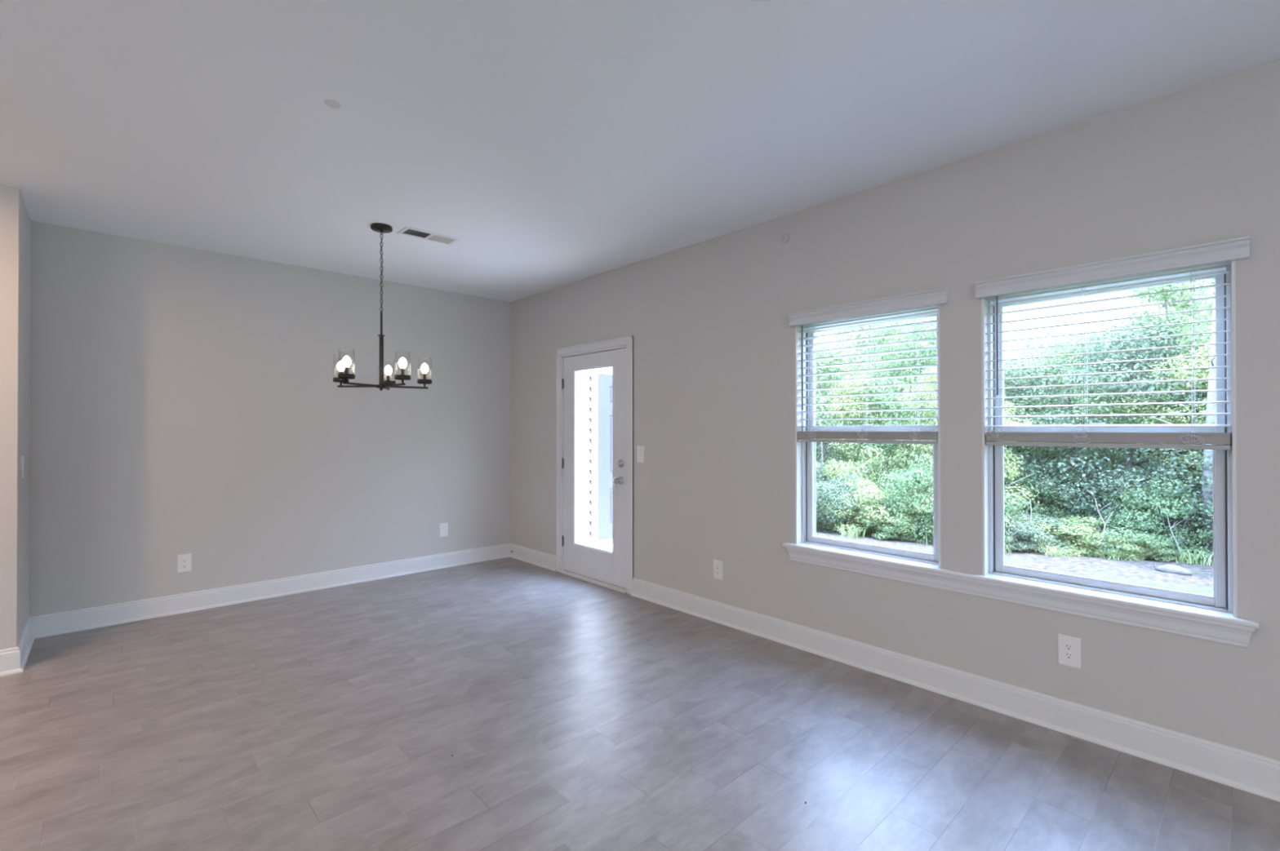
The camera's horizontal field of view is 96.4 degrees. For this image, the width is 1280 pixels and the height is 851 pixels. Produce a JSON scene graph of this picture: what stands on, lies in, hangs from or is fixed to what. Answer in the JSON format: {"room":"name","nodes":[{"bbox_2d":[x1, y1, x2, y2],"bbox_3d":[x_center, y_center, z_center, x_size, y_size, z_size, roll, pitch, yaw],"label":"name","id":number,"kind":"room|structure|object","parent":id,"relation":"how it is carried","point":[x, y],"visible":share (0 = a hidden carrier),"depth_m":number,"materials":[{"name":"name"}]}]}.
{"room":"empty living room","nodes":[
{"label":"empty living room","id":0,"kind":"room"},
{"bbox_2d":[0,184,31,649],"bbox_3d":[-5.494,0.016,1.981,4.597,2.740,0.850,0,0,-43],"label":"wall","id":1,"kind":"structure","parent":0,"point":[15,220],"depth_m":3.23,"materials":[{"name":"beige paint"}]},
{"bbox_2d":[20,455,24,479],"bbox_3d":[-3.666,0.247,3.397,0.010,0.134,0.084,0,0,-43],"label":"light switch","id":2,"kind":"object","parent":1,"relation":"attached to","point":[22,456],"visible":1,"depth_m":3.37,"materials":[{"name":"white plastic"}]},
{"bbox_2d":[28,221,612,617],"bbox_3d":[-1.691,0.180,6.004,6.453,3.050,0.160,0,0,-43],"label":"wall","id":3,"kind":"structure","parent":0,"point":[184,400],"depth_m":4.52,"materials":[{"name":"beige paint"}]},
{"bbox_2d":[177,553,191,573],"bbox_3d":[-3.411,1.032,4.283,0.084,0.134,0.009,0,0,-43],"label":"wall outlet","id":4,"kind":"object","parent":3,"relation":"attached to","point":[184,561],"visible":1,"depth_m":4.28,"materials":[{"name":"white plastic"}]},
{"bbox_2d":[0,542,510,676],"bbox_3d":[-4.077,1.321,3.170,8.000,0.141,0.728,0,0,-43],"label":"baseboard","id":5,"kind":"structure","parent":3,"relation":"attached to","point":[66,622],"depth_m":4.40,"materials":[{"name":"white paint"}]},
{"bbox_2d":[440,522,448,537],"bbox_3d":[-1.936,1.032,5.653,0.084,0.134,0.011,0,0,-43],"label":"cable plate","id":6,"kind":"object","parent":3,"relation":"attached to","point":[443,526],"visible":1,"depth_m":5.65,"materials":[{"name":"white plastic"}]},
{"bbox_2d":[579,370,591,545],"bbox_3d":[-0.280,0.019,7.206,2.750,2.864,0.028,0,0,-43],"label":"trim","id":7,"kind":"structure","parent":3,"relation":"attached to","point":[584,383],"depth_m":6.84,"materials":[{"name":"white wood"}]},
{"bbox_2d":[588,370,591,537],"bbox_3d":[-0.601,0.061,6.892,0.043,2.552,0.010,0,0,-43],"label":"trim","id":8,"kind":"structure","parent":3,"relation":"attached to","point":[590,377],"depth_m":6.89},
{"bbox_2d":[591,368,612,546],"bbox_3d":[-0.185,0.359,7.299,1.110,2.195,0.018,0,0,-43],"label":"trim","id":9,"kind":"structure","parent":3,"relation":"attached to","point":[594,393],"depth_m":6.95,"materials":[{"name":"white wood"}]},
{"bbox_2d":[597,373,612,541],"bbox_3d":[-0.175,0.391,7.288,0.906,2.042,0.104,0,0,-43],"label":"door","id":10,"kind":"structure","parent":3,"relation":"in","point":[604,381],"depth_m":7.06,"materials":[{"name":"paint"}]},
{"bbox_2d":[0,0,1279,302],"bbox_3d":[-0.580,-1.431,-0.575,8.300,0.120,11.300,0,0,-43],"label":"ceiling","id":11,"kind":"structure","parent":0,"point":[561,143],"depth_m":2.44,"materials":[{"name":"paint"}]},
{"bbox_2d":[324,99,341,108],"bbox_3d":[-1.293,-1.352,2.408,0.060,0.005,0.060,0,0,-43],"label":"cap","id":12,"kind":"object","parent":11,"relation":"attached to","point":[331,104],"visible":1,"depth_m":2.40,"materials":[{"name":"plastic"}]},
{"bbox_2d":[333,222,431,391],"bbox_3d":[-1.727,-0.790,3.859,0.625,1.112,0.622,0,0,-43],"label":"chandelier","id":13,"kind":"object","parent":11,"relation":"hanging from","point":[344,365],"visible":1,"depth_m":3.85,"materials":[{"name":"black metal"}]},
{"bbox_2d":[396,226,460,245],"bbox_3d":[-1.494,-1.341,4.058,0.390,0.008,0.172,0,0,-43],"label":"ceiling vent","id":14,"kind":"object","parent":11,"relation":"in","point":[407,231],"visible":1,"depth_m":4.04,"materials":[{"name":"metal"}]},
{"bbox_2d":[753,0,772,1],"bbox_3d":[0.392,-1.352,1.739,0.184,0.014,0.184,0,0,-43],"label":"recessed light","id":15,"kind":"object","parent":11,"relation":"in","point":[753,0],"visible":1,"depth_m":1.82,"materials":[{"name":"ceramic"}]},
{"bbox_2d":[0,556,1279,850],"bbox_3d":[-0.578,1.419,-0.591,8.000,0.100,11.000,0,0,-43],"label":"floor","id":16,"kind":"structure","parent":0,"point":[571,713],"depth_m":2.48,"materials":[{"name":"wood"}]},
{"bbox_2d":[510,59,1279,760],"bbox_3d":[2.404,0.012,2.193,0.150,2.740,11.000,0,0,-43],"label":"wall","id":17,"kind":"structure","parent":0,"point":[708,321],"depth_m":2.95,"materials":[{"name":"beige paint"}]},
{"bbox_2d":[560,569,626,593],"bbox_3d":[-0.360,1.387,5.171,0.230,0.026,0.914,0,0,-43],"label":"trim","id":18,"kind":"structure","parent":17,"relation":"attached to","point":[565,572],"depth_m":5.06,"materials":[{"name":"white paint"}]},
{"bbox_2d":[561,348,626,589],"bbox_3d":[-0.433,0.367,5.120,0.125,2.030,0.922,0,0,-43],"label":"door","id":19,"kind":"structure","parent":17,"relation":"in","point":[597,563],"depth_m":5.10,"materials":[{"name":"paint"}]},
{"bbox_2d":[555,335,633,595],"bbox_3d":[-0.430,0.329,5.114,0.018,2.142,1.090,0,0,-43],"label":"trim","id":20,"kind":"structure","parent":17,"relation":"attached to","point":[627,340],"depth_m":4.94,"materials":[{"name":"white paint"}]},
{"bbox_2d":[636,445,644,462],"bbox_3d":[0.002,0.234,4.656,0.010,0.134,0.084,0,0,-43],"label":"light switch","id":21,"kind":"object","parent":17,"relation":"attached to","point":[640,450],"visible":1,"depth_m":4.65,"materials":[{"name":"white plastic"}]},
{"bbox_2d":[713,560,723,580],"bbox_3d":[0.553,1.026,4.060,0.009,0.134,0.084,0,0,-43],"label":"wall outlet","id":22,"kind":"object","parent":17,"relation":"attached to","point":[717,565],"visible":1,"depth_m":4.05,"materials":[{"name":"white plastic"}]},
{"bbox_2d":[781,233,789,243],"bbox_3d":[0.932,-1.201,3.667,0.005,0.060,0.060,0,0,-43],"label":"cap","id":23,"kind":"object","parent":17,"relation":"attached to","point":[785,237],"visible":1,"depth_m":3.66,"materials":[{"name":"plastic"}]},
{"bbox_2d":[795,305,940,568],"bbox_3d":[1.331,0.058,3.353,0.161,1.408,0.860,0,0,-43],"label":"window","id":24,"kind":"structure","parent":17,"relation":"in","point":[805,452],"depth_m":3.61,"materials":[{"name":"white paint"}]},
{"bbox_2d":[787,287,947,444],"bbox_3d":[1.286,-0.303,3.300,0.097,0.809,0.926,0,0,-43],"label":"window blind","id":25,"kind":"object","parent":24,"relation":"attached to","point":[930,299],"visible":0.9,"depth_m":3.27,"materials":[{"name":"plastic"}]},
{"bbox_2d":[509,542,1279,802],"bbox_3d":[2.340,1.312,2.125,0.028,0.140,11.000,0,0,-43],"label":"baseboard","id":26,"kind":"structure","parent":17,"relation":"attached to","point":[1249,772],"depth_m":2.75,"materials":[{"name":"white paint"}]},
{"bbox_2d":[786,546,1254,648],"bbox_3d":[1.625,0.807,2.893,0.032,0.088,2.023,0,0,-43],"label":"trim","id":27,"kind":"structure","parent":17,"relation":"attached to","point":[1203,629],"depth_m":2.62,"materials":[{"name":"white paint"}]},
{"bbox_2d":[782,542,1258,629],"bbox_3d":[1.640,0.753,2.912,0.100,0.022,2.051,0,0,-43],"label":"window sill","id":28,"kind":"structure","parent":17,"relation":"attached to","point":[1165,607],"depth_m":2.60,"materials":[{"name":"white paint"}]},
{"bbox_2d":[1057,634,1080,669],"bbox_3d":[1.934,1.018,2.577,0.009,0.134,0.084,0,0,-43],"label":"wall outlet","id":29,"kind":"object","parent":17,"relation":"attached to","point":[1068,647],"visible":1,"depth_m":2.57,"materials":[{"name":"white plastic"}]},
{"bbox_2d":[1064,643,1073,651],"bbox_3d":[1.932,0.998,2.576,0.003,0.033,0.031,0,0,-43],"label":"receptacle","id":30,"kind":"object","parent":29,"relation":"attached to","point":[1068,646],"depth_m":2.57,"materials":[{"name":"grey plastic"}]},
{"bbox_2d":[1064,652,1073,659],"bbox_3d":[1.932,1.037,2.576,0.003,0.033,0.031,0,0,-43],"label":"receptacle","id":31,"kind":"object","parent":29,"relation":"attached to","point":[1068,655],"depth_m":2.57,"materials":[{"name":"grey plastic"}]},
{"bbox_2d":[981,260,1237,617],"bbox_3d":[2.055,0.054,2.575,0.161,1.408,0.875,0,0,-43],"label":"window","id":32,"kind":"structure","parent":17,"relation":"in","point":[1224,597],"depth_m":2.47,"materials":[{"name":"white paint"}]},
{"bbox_2d":[974,235,1249,449],"bbox_3d":[2.010,-0.308,2.522,0.097,0.809,0.932,0,0,-43],"label":"window blind","id":33,"kind":"object","parent":32,"relation":"attached to","point":[1220,253],"visible":1,"depth_m":2.46,"materials":[{"name":"plastic"}]},
{"label":"outside","id":34,"kind":"structure","parent":0,"visible":0},
{"bbox_2d":[816,532,1213,595],"bbox_3d":[15.675,13.084,31.540,59.350,22.377,74.000,0,0,-43],"label":"ground","id":35,"kind":"structure","parent":34,"point":[1144,573],"depth_m":7.49,"materials":[{"name":"concrete"}]},
{"bbox_2d":[594,542,612,550],"bbox_3d":[0.788,1.729,6.417,3.250,0.555,2.600,0,0,-43],"label":"patio","id":36,"kind":"structure","parent":35,"relation":"on","point":[607,546],"depth_m":6.88,"materials":[{"name":"concrete"}]},
{"bbox_2d":[816,461,831,523],"bbox_3d":[3.177,1.417,11.767,1.394,1.936,1.585,0,0,5],"label":"shrub","id":37,"kind":"object","parent":35,"relation":"on","point":[819,473],"visible":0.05,"depth_m":11.47,"materials":[{"name":"green plant"}]},
{"bbox_2d":[816,496,838,529],"bbox_3d":[2.817,1.550,10.581,1.543,0.865,1.485,0,0,1],"label":"shrub","id":38,"kind":"object","parent":35,"relation":"on","point":[827,506],"visible":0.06,"depth_m":10.17,"materials":[{"name":"green plant"}]},
{"bbox_2d":[816,368,842,524],"bbox_3d":[6.279,2.040,20.058,5.332,8.678,5.216,0,0,-16],"label":"tree","id":39,"kind":"object","parent":35,"relation":"on","point":[822,369],"visible":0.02,"depth_m":19.87,"materials":[{"name":"green plant"}]},
{"bbox_2d":[815,368,859,533],"bbox_3d":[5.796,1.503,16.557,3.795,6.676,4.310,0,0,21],"label":"tree","id":40,"kind":"object","parent":35,"relation":"on","point":[828,449],"visible":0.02,"depth_m":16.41,"materials":[{"name":"green plant"}]},
{"bbox_2d":[816,472,880,537],"bbox_3d":[3.624,1.452,10.302,1.394,1.225,1.585,0,0,-34],"label":"shrub","id":41,"kind":"object","parent":35,"relation":"on","point":[835,490],"visible":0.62,"depth_m":10.05,"materials":[{"name":"green plant"}]},
{"bbox_2d":[833,520,869,538],"bbox_3d":[3.503,1.738,9.474,0.788,0.285,0.650,0,0,30],"label":"clump","id":42,"kind":"object","parent":35,"relation":"on","point":[849,535],"visible":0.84,"depth_m":9.48,"materials":[{"name":"green plant"}]},
{"bbox_2d":[815,337,893,533],"bbox_3d":[4.262,0.717,13.593,3.267,5.617,3.255,0,0,-31],"label":"tree","id":43,"kind":"object","parent":35,"relation":"on","point":[833,362],"visible":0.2,"depth_m":13.31,"materials":[{"name":"green plant"}]},
{"bbox_2d":[822,445,905,537],"bbox_3d":[4.302,1.375,11.138,1.485,1.994,1.551,0,0,-16],"label":"shrub","id":44,"kind":"object","parent":35,"relation":"on","point":[842,469],"visible":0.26,"depth_m":10.96,"materials":[{"name":"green plant"}]},
{"bbox_2d":[816,355,915,508],"bbox_3d":[7.552,1.839,18.221,4.613,8.498,4.074,0,0,-14],"label":"tree","id":45,"kind":"object","parent":35,"relation":"on","point":[877,355],"visible":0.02,"depth_m":18.32,"materials":[{"name":"green plant"}]},
{"bbox_2d":[817,324,921,482],"bbox_3d":[6.167,0.405,15.176,2.980,8.201,2.892,0,0,10],"label":"tree","id":46,"kind":"object","parent":35,"relation":"on","point":[859,335],"visible":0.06,"depth_m":15.10,"materials":[{"name":"green plant"}]},
{"bbox_2d":[817,372,931,541],"bbox_3d":[4.979,0.942,12.535,2.347,4.257,2.657,0,0,-14],"label":"tree","id":47,"kind":"object","parent":35,"relation":"on","point":[849,451],"visible":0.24,"depth_m":12.34,"materials":[{"name":"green plant"}]},
{"bbox_2d":[826,478,927,540],"bbox_3d":[4.125,1.474,9.869,1.551,1.115,1.485,0,0,35],"label":"shrub","id":48,"kind":"object","parent":35,"relation":"on","point":[873,495],"visible":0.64,"depth_m":9.62,"materials":[{"name":"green plant"}]},
{"bbox_2d":[828,377,933,479],"bbox_3d":[7.271,1.704,15.905,4.036,6.449,4.021,0,0,28],"label":"tree","id":49,"kind":"object","parent":35,"relation":"on","point":[906,378],"visible":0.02,"depth_m":15.52,"materials":[{"name":"green plant"}]},
{"bbox_2d":[831,319,936,541],"bbox_3d":[5.936,0.534,13.389,3.220,6.261,2.976,0,0,-10],"label":"tree","id":50,"kind":"object","parent":35,"relation":"on","point":[885,332],"visible":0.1,"depth_m":12.92,"materials":[{"name":"green plant"}]},
{"bbox_2d":[860,509,920,540],"bbox_3d":[4.101,1.657,9.450,0.816,0.549,0.849,0,0,-25],"label":"shrub","id":51,"kind":"object","parent":35,"relation":"on","point":[883,527],"visible":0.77,"depth_m":9.31,"materials":[{"name":"green plant"}]},
{"bbox_2d":[851,317,935,468],"bbox_3d":[7.006,0.307,14.799,3.044,8.420,3.137,0,0,-9],"label":"tree","id":52,"kind":"object","parent":35,"relation":"on","point":[930,317],"visible":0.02,"depth_m":14.23,"materials":[{"name":"green plant"}]},
{"bbox_2d":[874,453,933,544],"bbox_3d":[4.684,1.275,9.619,1.543,1.633,1.485,0,0,-34],"label":"shrub","id":53,"kind":"object","parent":35,"relation":"on","point":[917,477],"visible":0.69,"depth_m":9.34,"materials":[{"name":"green plant"}]},
{"bbox_2d":[922,523,933,545],"bbox_3d":[4.690,1.696,8.937,0.805,0.429,0.730,0,0,12],"label":"clump","id":54,"kind":"object","parent":35,"relation":"on","point":[927,523],"visible":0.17,"depth_m":8.92,"materials":[{"name":"green plant"}]},
{"bbox_2d":[844,316,1014,542],"bbox_3d":[5.729,0.385,11.811,3.075,5.361,3.064,0,0,3],"label":"tree","id":55,"kind":"object","parent":35,"relation":"on","point":[920,336],"visible":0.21,"depth_m":11.63,"materials":[{"name":"green plant"}]},
{"bbox_2d":[888,366,1039,537],"bbox_3d":[5.672,0.650,10.261,2.216,3.663,2.510,0,0,20],"label":"tree","id":56,"kind":"object","parent":35,"relation":"on","point":[929,396],"visible":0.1,"depth_m":10.18,"materials":[{"name":"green plant"}]},
{"bbox_2d":[918,489,1028,549],"bbox_3d":[5.293,1.451,9.175,1.543,1.237,1.485,0,0,14],"label":"shrub","id":57,"kind":"object","parent":35,"relation":"on","point":[1006,497],"visible":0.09,"depth_m":8.88,"materials":[{"name":"green plant"}]},
{"bbox_2d":[906,385,1066,543],"bbox_3d":[7.885,1.387,13.672,4.036,5.578,4.021,0,0,-22],"label":"tree","id":58,"kind":"object","parent":35,"relation":"on","point":[1004,385],"visible":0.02,"depth_m":12.77,"materials":[{"name":"green plant"}]},
{"bbox_2d":[1004,520,1027,552],"bbox_3d":[5.540,1.645,8.595,0.428,0.563,0.217,0,0,10],"label":"dead branch","id":59,"kind":"object","parent":35,"relation":"on","point":[1005,520],"visible":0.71,"depth_m":8.57,"materials":[{"name":"grey wood"}]},
{"bbox_2d":[1004,408,1034,509],"bbox_3d":[6.115,0.716,9.570,0.814,3.391,0.986,0,0,32],"label":"bare tree","id":60,"kind":"object","parent":35,"relation":"on","point":[1011,408],"visible":0.11,"depth_m":9.41,"materials":[{"name":"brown plant"}]},
{"bbox_2d":[920,350,1124,551],"bbox_3d":[7.619,0.800,10.894,3.694,4.496,3.253,0,0,-12],"label":"tree","id":61,"kind":"object","parent":35,"relation":"on","point":[1007,383],"visible":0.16,"depth_m":10.66,"materials":[{"name":"green plant"}]},
{"bbox_2d":[1004,523,1048,552],"bbox_3d":[5.728,1.716,8.684,0.767,0.467,0.872,0,0,31],"label":"shrub","id":62,"kind":"object","parent":35,"relation":"on","point":[1023,544],"visible":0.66,"depth_m":8.52,"materials":[{"name":"green plant"}]},
{"bbox_2d":[1020,491,1040,553],"bbox_3d":[5.929,1.453,8.595,0.410,0.970,0.260,0,0,27],"label":"dead branch","id":63,"kind":"object","parent":35,"relation":"on","point":[1020,491],"visible":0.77,"depth_m":8.60,"materials":[{"name":"grey wood"}]},
{"bbox_2d":[1004,508,1074,552],"bbox_3d":[5.971,1.685,9.038,1.394,0.737,1.585,0,0,-21],"label":"shrub","id":64,"kind":"object","parent":35,"relation":"on","point":[1038,520],"visible":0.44,"depth_m":8.72,"materials":[{"name":"green plant"}]},
{"bbox_2d":[1004,462,1081,552],"bbox_3d":[6.716,1.536,9.937,1.543,1.774,1.485,0,0,4],"label":"shrub","id":65,"kind":"object","parent":35,"relation":"on","point":[1024,482],"visible":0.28,"depth_m":9.78,"materials":[{"name":"green plant"}]},
{"bbox_2d":[1005,329,1087,451],"bbox_3d":[13.877,2.349,19.338,5.797,11.084,5.407,0,0,-22],"label":"tree","id":66,"kind":"object","parent":35,"relation":"on","point":[1031,344],"visible":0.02,"depth_m":19.27,"materials":[{"name":"green plant"}]},
{"bbox_2d":[1035,542,1076,557],"bbox_3d":[5.979,1.801,8.220,0.668,0.214,0.767,0,0,-43],"label":"clump","id":67,"kind":"object","parent":35,"relation":"on","point":[1055,549],"visible":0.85,"depth_m":8.26,"materials":[{"name":"green plant"}]},
{"bbox_2d":[1004,347,1126,510],"bbox_3d":[11.519,1.836,16.061,5.216,8.184,5.332,0,0,-28],"label":"tree","id":68,"kind":"object","parent":35,"relation":"on","point":[1031,353],"visible":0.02,"depth_m":15.77,"materials":[{"name":"green plant"}]},
{"bbox_2d":[1013,515,1121,557],"bbox_3d":[6.553,1.722,8.850,1.485,0.682,1.551,0,0,-42],"label":"shrub","id":69,"kind":"object","parent":35,"relation":"on","point":[1082,551],"visible":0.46,"depth_m":8.59,"materials":[{"name":"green plant"}]},
{"bbox_2d":[1004,330,1163,556],"bbox_3d":[9.402,1.011,12.721,4.036,6.150,4.021,0,0,41],"label":"tree","id":70,"kind":"object","parent":35,"relation":"on","point":[1062,338],"visible":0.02,"depth_m":12.41,"materials":[{"name":"green plant"}]},
{"bbox_2d":[1039,497,1140,557],"bbox_3d":[7.581,1.764,9.586,1.485,1.147,1.543,0,0,-37],"label":"shrub","id":71,"kind":"object","parent":35,"relation":"on","point":[1086,513],"visible":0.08,"depth_m":9.51,"materials":[{"name":"green plant"}]},
{"bbox_2d":[1004,330,1189,559],"bbox_3d":[8.220,0.704,11.023,3.459,4.994,3.447,0,0,36],"label":"tree","id":72,"kind":"object","parent":35,"relation":"on","point":[1062,359],"visible":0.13,"depth_m":10.71,"materials":[{"name":"green plant"}]},
{"bbox_2d":[1088,491,1115,555],"bbox_3d":[6.653,1.380,8.213,0.454,0.963,0.162,0,0,-3],"label":"dead branch","id":73,"kind":"object","parent":35,"relation":"on","point":[1104,531],"visible":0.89,"depth_m":8.22,"materials":[{"name":"grey wood"}]},
{"bbox_2d":[1004,320,1213,560],"bbox_3d":[8.152,0.455,9.482,3.625,4.392,3.547,0,0,6],"label":"tree","id":74,"kind":"object","parent":35,"relation":"on","point":[1130,355],"visible":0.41,"depth_m":9.17,"materials":[{"name":"green plant"}]},
{"bbox_2d":[1092,547,1140,560],"bbox_3d":[6.588,1.788,8.041,0.699,0.214,0.646,0,0,-22],"label":"clump","id":75,"kind":"object","parent":35,"relation":"on","point":[1108,557],"visible":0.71,"depth_m":7.99,"materials":[{"name":"green plant"}]},
{"bbox_2d":[1053,509,1199,562],"bbox_3d":[7.147,1.646,8.395,1.543,0.772,1.485,0,0,-21],"label":"shrub","id":76,"kind":"object","parent":35,"relation":"on","point":[1117,526],"visible":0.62,"depth_m":8.19,"materials":[{"name":"green plant"}]},
{"bbox_2d":[1053,280,1214,484],"bbox_3d":[8.762,0.059,9.600,2.892,5.476,2.980,0,0,-43],"label":"tree","id":77,"kind":"object","parent":35,"relation":"on","point":[1170,319],"visible":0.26,"depth_m":9.36,"materials":[{"name":"green plant"}]},
{"bbox_2d":[1064,325,1203,557],"bbox_3d":[12.961,1.495,14.132,4.804,8.149,4.787,0,0,-29],"label":"tree","id":78,"kind":"object","parent":35,"relation":"on","point":[1187,326],"visible":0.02,"depth_m":14.19,"materials":[{"name":"green plant"}]},
{"bbox_2d":[1093,532,1175,561],"bbox_3d":[6.928,1.702,8.073,0.817,0.423,0.853,0,0,10],"label":"shrub","id":79,"kind":"object","parent":35,"relation":"on","point":[1130,556],"visible":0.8,"depth_m":7.89,"materials":[{"name":"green plant"}]},
{"bbox_2d":[1087,320,1186,479],"bbox_3d":[15.800,2.051,17.227,5.241,10.466,5.952,0,0,28],"label":"tree","id":80,"kind":"object","parent":35,"relation":"on","point":[1135,321],"visible":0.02,"depth_m":17.20,"materials":[{"name":"green plant"}]},
{"bbox_2d":[1077,303,1212,558],"bbox_3d":[11.295,0.823,11.884,4.036,6.575,4.021,0,0,37],"label":"tree","id":81,"kind":"object","parent":35,"relation":"on","point":[1136,454],"visible":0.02,"depth_m":12.02,"materials":[{"name":"green plant"}]},
{"bbox_2d":[1105,452,1201,562],"bbox_3d":[8.224,1.353,8.982,1.394,1.946,1.585,0,0,18],"label":"shrub","id":82,"kind":"object","parent":35,"relation":"on","point":[1135,473],"visible":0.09,"depth_m":8.96,"materials":[{"name":"green plant"}]},
{"bbox_2d":[1104,475,1213,563],"bbox_3d":[7.726,1.389,8.275,1.543,1.339,1.485,0,0,27],"label":"shrub","id":83,"kind":"object","parent":35,"relation":"on","point":[1171,503],"visible":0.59,"depth_m":8.07,"materials":[{"name":"green plant"}]},
{"bbox_2d":[1115,340,1213,549],"bbox_3d":[8.783,0.536,8.528,2.768,3.657,2.445,0,0,34],"label":"tree","id":84,"kind":"object","parent":35,"relation":"on","point":[1206,362],"visible":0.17,"depth_m":8.58,"materials":[{"name":"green plant"}]},
{"bbox_2d":[1151,502,1187,560],"bbox_3d":[7.318,1.477,7.893,0.271,0.822,0.353,0,0,-43],"label":"dead branch","id":85,"kind":"object","parent":35,"relation":"on","point":[1178,544],"visible":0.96,"depth_m":7.82,"materials":[{"name":"grey wood"}]},
{"bbox_2d":[1125,279,1214,469],"bbox_3d":[10.389,-0.018,9.821,3.044,6.560,3.137,0,0,28],"label":"tree","id":86,"kind":"object","parent":35,"relation":"on","point":[1202,282],"visible":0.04,"depth_m":10.35,"materials":[{"name":"green plant"}]},
{"bbox_2d":[1154,564,1191,575],"bbox_3d":[6.651,1.798,7.140,0.187,0.116,0.358,0,0,-43],"label":"rock","id":87,"kind":"object","parent":35,"relation":"on","point":[1171,569],"visible":0.89,"depth_m":7.08,"materials":[{"name":"grey stone"}]},
{"bbox_2d":[1151,298,1215,563],"bbox_3d":[8.150,0.218,8.097,0.956,4.017,0.989,0,0,-4],"label":"bare tree","id":88,"kind":"object","parent":35,"relation":"on","point":[1211,384],"visible":0.35,"depth_m":7.95,"materials":[{"name":"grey plant"}]},
{"bbox_2d":[1163,544,1213,566],"bbox_3d":[7.393,1.744,7.622,0.810,0.249,0.741,0,0,-43],"label":"clump","id":89,"kind":"object","parent":35,"relation":"on","point":[1192,561],"visible":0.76,"depth_m":7.61,"materials":[{"name":"green plant"}]},
{"bbox_2d":[1164,495,1213,549],"bbox_3d":[8.255,1.427,7.919,1.394,1.202,1.585,0,0,-8],"label":"shrub","id":90,"kind":"object","parent":35,"relation":"on","point":[1197,508],"visible":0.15,"depth_m":7.95,"materials":[{"name":"green plant"}]},
{"bbox_2d":[1189,400,1215,516],"bbox_3d":[8.904,0.111,6.892,3.267,4.007,3.255,0,0,-6],"label":"tree","id":91,"kind":"object","parent":35,"relation":"on","point":[1209,409],"visible":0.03,"depth_m":7.88,"materials":[{"name":"green plant"}]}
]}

